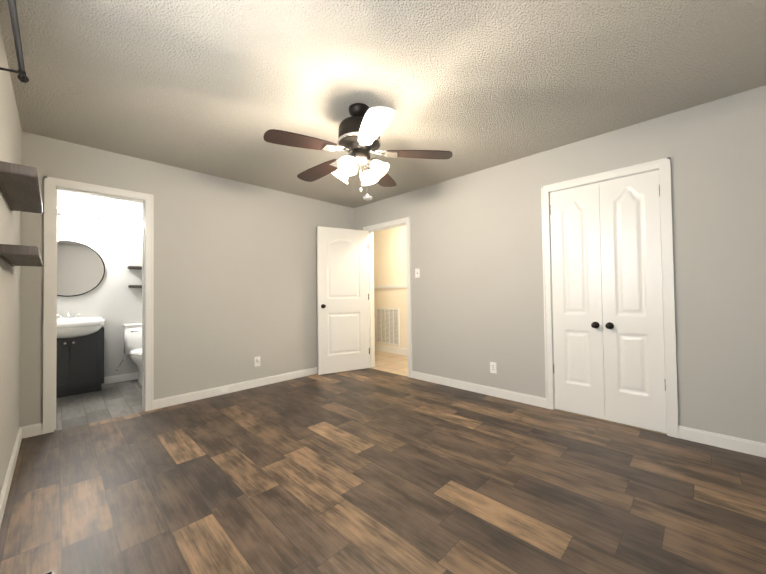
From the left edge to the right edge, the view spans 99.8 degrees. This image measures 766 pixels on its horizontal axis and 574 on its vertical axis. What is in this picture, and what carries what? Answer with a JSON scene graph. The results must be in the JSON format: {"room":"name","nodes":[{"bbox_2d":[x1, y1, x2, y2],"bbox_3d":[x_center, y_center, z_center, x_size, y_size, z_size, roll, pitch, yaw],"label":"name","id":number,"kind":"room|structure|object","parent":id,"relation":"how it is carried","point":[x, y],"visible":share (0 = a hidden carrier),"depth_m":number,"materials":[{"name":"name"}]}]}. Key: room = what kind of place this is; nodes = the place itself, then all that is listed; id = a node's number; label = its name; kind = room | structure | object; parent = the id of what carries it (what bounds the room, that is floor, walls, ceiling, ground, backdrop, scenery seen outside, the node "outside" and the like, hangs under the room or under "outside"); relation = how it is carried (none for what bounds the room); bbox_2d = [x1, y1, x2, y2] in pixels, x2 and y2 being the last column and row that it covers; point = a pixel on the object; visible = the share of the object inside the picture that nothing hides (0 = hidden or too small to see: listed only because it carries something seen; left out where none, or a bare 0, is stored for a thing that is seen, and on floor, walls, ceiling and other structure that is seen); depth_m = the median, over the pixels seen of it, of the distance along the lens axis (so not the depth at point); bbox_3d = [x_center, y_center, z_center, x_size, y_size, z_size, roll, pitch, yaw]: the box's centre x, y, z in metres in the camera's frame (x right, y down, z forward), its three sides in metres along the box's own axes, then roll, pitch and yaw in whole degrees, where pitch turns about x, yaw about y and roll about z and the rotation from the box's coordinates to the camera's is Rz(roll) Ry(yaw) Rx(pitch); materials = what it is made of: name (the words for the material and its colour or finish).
{"room":"empty bedroom","nodes":[
{"label":"empty bedroom","id":0,"kind":"room"},
{"bbox_2d":[0,27,21,493],"bbox_3d":[-1.883,-0.060,1.474,6.310,2.440,0.150,-2,-2,45],"label":"wall","id":1,"kind":"structure","parent":0,"point":[10,220],"depth_m":1.91,"materials":[{"name":"paint"}]},
{"bbox_2d":[0,426,27,526],"bbox_3d":[-1.251,1.097,0.960,4.500,0.090,0.014,-2,-2,45],"label":"baseboard","id":2,"kind":"structure","parent":1,"relation":"attached to","point":[23,431],"depth_m":1.94,"materials":[{"name":"white wood"}]},
{"bbox_2d":[0,0,28,82],"bbox_3d":[-0.894,-0.897,0.688,1.938,0.077,0.112,-2,-2,45],"label":"curtain rod","id":3,"kind":"object","parent":1,"relation":"attached to","point":[22,76],"visible":1,"depth_m":1.19,"materials":[{"name":"black metal"}]},
{"bbox_2d":[0,244,42,266],"bbox_3d":[-2.045,-0.166,1.834,0.840,0.051,0.135,-2,-2,45],"label":"shelf","id":4,"kind":"object","parent":1,"relation":"attached to","point":[17,255],"visible":1,"depth_m":1.59,"materials":[{"name":"brown wood"}]},
{"bbox_2d":[0,161,42,213],"bbox_3d":[-1.949,-0.509,1.742,0.920,0.051,0.135,-2,-2,45],"label":"shelf","id":5,"kind":"object","parent":1,"relation":"attached to","point":[20,187],"visible":1,"depth_m":1.60,"materials":[{"name":"brown wood"}]},
{"bbox_2d":[57,190,141,384],"bbox_3d":[-3.465,0.014,4.277,0.120,2.440,1.620,-2,-2,45],"label":"wall","id":6,"kind":"structure","parent":0,"point":[112,237],"depth_m":4.15,"materials":[{"name":"grey paint"}]},
{"bbox_2d":[104,372,138,383],"bbox_3d":[-3.233,1.188,4.378,0.014,0.090,0.840,-2,-2,45],"label":"baseboard","id":7,"kind":"structure","parent":6,"relation":"attached to","point":[120,378],"depth_m":4.19,"materials":[{"name":"white wood"}]},
{"bbox_2d":[127,266,141,269],"bbox_3d":[-3.194,-0.255,4.390,0.120,0.036,0.440,-2,-2,45],"label":"shelf","id":8,"kind":"object","parent":6,"relation":"attached to","point":[135,267],"visible":0.44,"depth_m":4.25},
{"bbox_2d":[128,285,141,287],"bbox_3d":[-3.187,-0.005,4.389,0.120,0.036,0.430,-2,-2,45],"label":"shelf","id":9,"kind":"object","parent":6,"relation":"attached to","point":[134,286],"visible":0.44,"depth_m":4.26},
{"bbox_2d":[19,131,353,426],"bbox_3d":[-1.710,-0.018,3.822,0.120,2.440,3.737,-2,-2,45],"label":"wall","id":10,"kind":"structure","parent":0,"point":[235,278],"depth_m":3.53,"materials":[{"name":"paint"}]},
{"bbox_2d":[43,176,153,433],"bbox_3d":[-2.564,0.144,2.949,0.160,2.106,0.742,-2,-2,45],"label":"door frame","id":11,"kind":"structure","parent":10,"relation":"attached to","point":[52,186],"depth_m":2.74,"materials":[{"name":"white wood"}]},
{"bbox_2d":[154,367,317,409],"bbox_3d":[-1.331,1.157,4.072,0.014,0.090,2.598,-2,-2,45],"label":"baseboard","id":12,"kind":"structure","parent":10,"relation":"attached to","point":[188,397],"depth_m":3.66,"materials":[{"name":"white wood"}]},
{"bbox_2d":[254,356,259,366],"bbox_3d":[-1.517,0.901,3.895,0.009,0.115,0.070,-2,-2,45],"label":"electrical outlet","id":13,"kind":"object","parent":10,"relation":"attached to","point":[256,364],"visible":0.6,"depth_m":3.88,"materials":[{"name":"white plastic"}]},
{"bbox_2d":[0,351,765,573],"bbox_3d":[-0.380,1.224,3.263,6.740,0.100,4.820,-2,-2,45],"label":"floor","id":14,"kind":"structure","parent":0,"point":[367,471],"depth_m":1.82,"materials":[{"name":"brown wood"}]},
{"bbox_2d":[43,568,54,573],"bbox_3d":[-1.248,1.143,1.132,0.380,0.004,0.135,-2,-2,45],"label":"floor vent","id":15,"kind":"object","parent":14,"relation":"in","point":[52,571],"visible":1,"depth_m":1.30,"materials":[{"name":"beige metal"}]},
{"bbox_2d":[56,313,104,397],"bbox_3d":[-3.573,0.764,3.668,0.534,0.920,0.592,-2,-2,45],"label":"bathroom vanity","id":16,"kind":"object","parent":14,"relation":"on","point":[80,358],"visible":0.75,"depth_m":3.64,"materials":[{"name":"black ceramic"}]},
{"bbox_2d":[116,323,141,385],"bbox_3d":[-3.044,0.850,4.099,0.683,0.750,0.494,-2,-2,45],"label":"toilet","id":17,"kind":"object","parent":14,"relation":"on","point":[133,340],"visible":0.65,"depth_m":4.11,"materials":[{"name":"white ceramic"}]},
{"bbox_2d":[0,0,765,207],"bbox_3d":[-0.413,-1.315,3.312,6.740,0.100,4.820,-2,-2,45],"label":"ceiling","id":18,"kind":"structure","parent":0,"point":[218,88],"depth_m":1.97,"materials":[{"name":"white paint"}]},
{"bbox_2d":[263,103,452,197],"bbox_3d":[-0.206,-0.961,2.335,1.252,0.650,1.269,-2,-2,45],"label":"fan","id":19,"kind":"object","parent":18,"relation":"hanging from","point":[361,129],"visible":1,"depth_m":2.23,"materials":[{"name":"brown wood"}]},
{"bbox_2d":[363,195,372,200],"bbox_3d":[-0.208,-1.225,4.457,0.132,0.041,0.132,-2,-2,45],"label":"smoke detector","id":20,"kind":"object","parent":18,"relation":"attached to","point":[368,198],"visible":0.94,"depth_m":4.42,"materials":[{"name":"white plastic"}]},
{"bbox_2d":[373,225,407,348],"bbox_3d":[0.542,-0.012,5.663,4.500,2.440,0.120,-2,-2,45],"label":"wall","id":21,"kind":"structure","parent":0,"point":[390,264],"depth_m":5.94,"materials":[{"name":"beige paint"}]},
{"bbox_2d":[376,308,399,345],"bbox_3d":[0.078,0.731,6.023,0.600,0.680,0.012,-2,-2,45],"label":"air vent","id":22,"kind":"object","parent":21,"relation":"in","point":[387,325],"visible":1,"depth_m":6.01,"materials":[{"name":"white metal"}]},
{"bbox_2d":[374,284,407,355],"bbox_3d":[0.497,0.577,5.598,4.500,1.260,0.028,-2,-2,45],"label":"trim","id":23,"kind":"structure","parent":21,"relation":"attached to","point":[393,350],"depth_m":5.91,"materials":[{"name":"white wood"}]},
{"bbox_2d":[354,85,765,442],"bbox_3d":[1.248,-0.064,3.446,4.620,2.440,0.120,-2,-2,45],"label":"wall","id":24,"kind":"structure","parent":0,"point":[477,299],"depth_m":2.62,"materials":[{"name":"paint"}]},
{"bbox_2d":[317,226,369,374],"bbox_3d":[-0.554,0.180,4.601,0.780,2.028,0.151,0,-1,-29],"label":"entry door","id":25,"kind":"structure","parent":24,"relation":"in","point":[342,302],"depth_m":4.57,"materials":[{"name":"white wood"}]},
{"bbox_2d":[363,217,411,377],"bbox_3d":[0.091,0.140,4.585,0.907,2.106,0.160,-2,-2,45],"label":"door frame","id":26,"kind":"structure","parent":24,"relation":"attached to","point":[370,229],"depth_m":4.62,"materials":[{"name":"white wood"}]},
{"bbox_2d":[415,268,419,277],"bbox_3d":[0.439,-0.180,4.147,0.070,0.115,0.018,-2,-2,45],"label":"light switch","id":27,"kind":"object","parent":24,"relation":"attached to","point":[417,273],"visible":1,"depth_m":4.15,"materials":[{"name":"white plastic"}]},
{"bbox_2d":[412,371,545,407],"bbox_3d":[0.963,1.119,3.624,1.638,0.090,0.014,-2,-2,45],"label":"baseboard","id":28,"kind":"structure","parent":24,"relation":"attached to","point":[496,392],"depth_m":3.48,"materials":[{"name":"white wood"}]},
{"bbox_2d":[490,362,496,373],"bbox_3d":[1.171,0.857,3.424,0.070,0.115,0.009,-2,-2,45],"label":"electrical outlet","id":29,"kind":"object","parent":24,"relation":"attached to","point":[493,367],"visible":1,"depth_m":3.42,"materials":[{"name":"white plastic"}]},
{"bbox_2d":[550,182,604,419],"bbox_3d":[1.719,0.117,2.888,0.402,2.028,0.093,-2,-2,45],"label":"closet door","id":30,"kind":"structure","parent":24,"relation":"in","point":[578,367],"depth_m":2.88,"materials":[{"name":"white wood"}]},
{"bbox_2d":[541,157,678,437],"bbox_3d":[1.901,0.082,2.786,0.922,2.106,0.141,-2,-2,45],"label":"door frame","id":31,"kind":"structure","parent":24,"relation":"attached to","point":[663,166],"depth_m":2.47,"materials":[{"name":"white wood"}]},
{"bbox_2d":[599,170,666,433],"bbox_3d":[2.007,0.108,2.604,0.402,2.028,0.093,-2,-2,45],"label":"closet door","id":32,"kind":"structure","parent":24,"relation":"in","point":[632,315],"depth_m":2.60,"materials":[{"name":"white wood"}]},
{"bbox_2d":[678,425,765,457],"bbox_3d":[2.478,1.070,2.131,0.774,0.090,0.014,-2,-2,45],"label":"baseboard","id":33,"kind":"structure","parent":24,"relation":"attached to","point":[751,447],"depth_m":2.24,"materials":[{"name":"white wood"}]},
{"bbox_3d":[-2.948,-0.004,3.683,1.450,2.440,1.500,-2,-2,45],"label":"wall","id":34,"kind":"structure","parent":0,"visible":0},
{"bbox_2d":[57,211,99,223],"bbox_3d":[-3.742,-0.841,3.839,0.135,0.120,0.560,-2,-2,45],"label":"sconce","id":35,"kind":"object","parent":34,"relation":"attached to","point":[70,216],"visible":0.67,"depth_m":3.92,"materials":[{"name":"silver metal"}]},
{"bbox_2d":[57,241,104,296],"bbox_3d":[-3.776,-0.220,3.868,0.018,0.670,0.670,-2,-2,45],"label":"round mirror","id":36,"kind":"object","parent":34,"relation":"attached to","point":[80,268],"visible":0.62,"depth_m":3.92,"materials":[{"name":"white mirror"}]}
]}

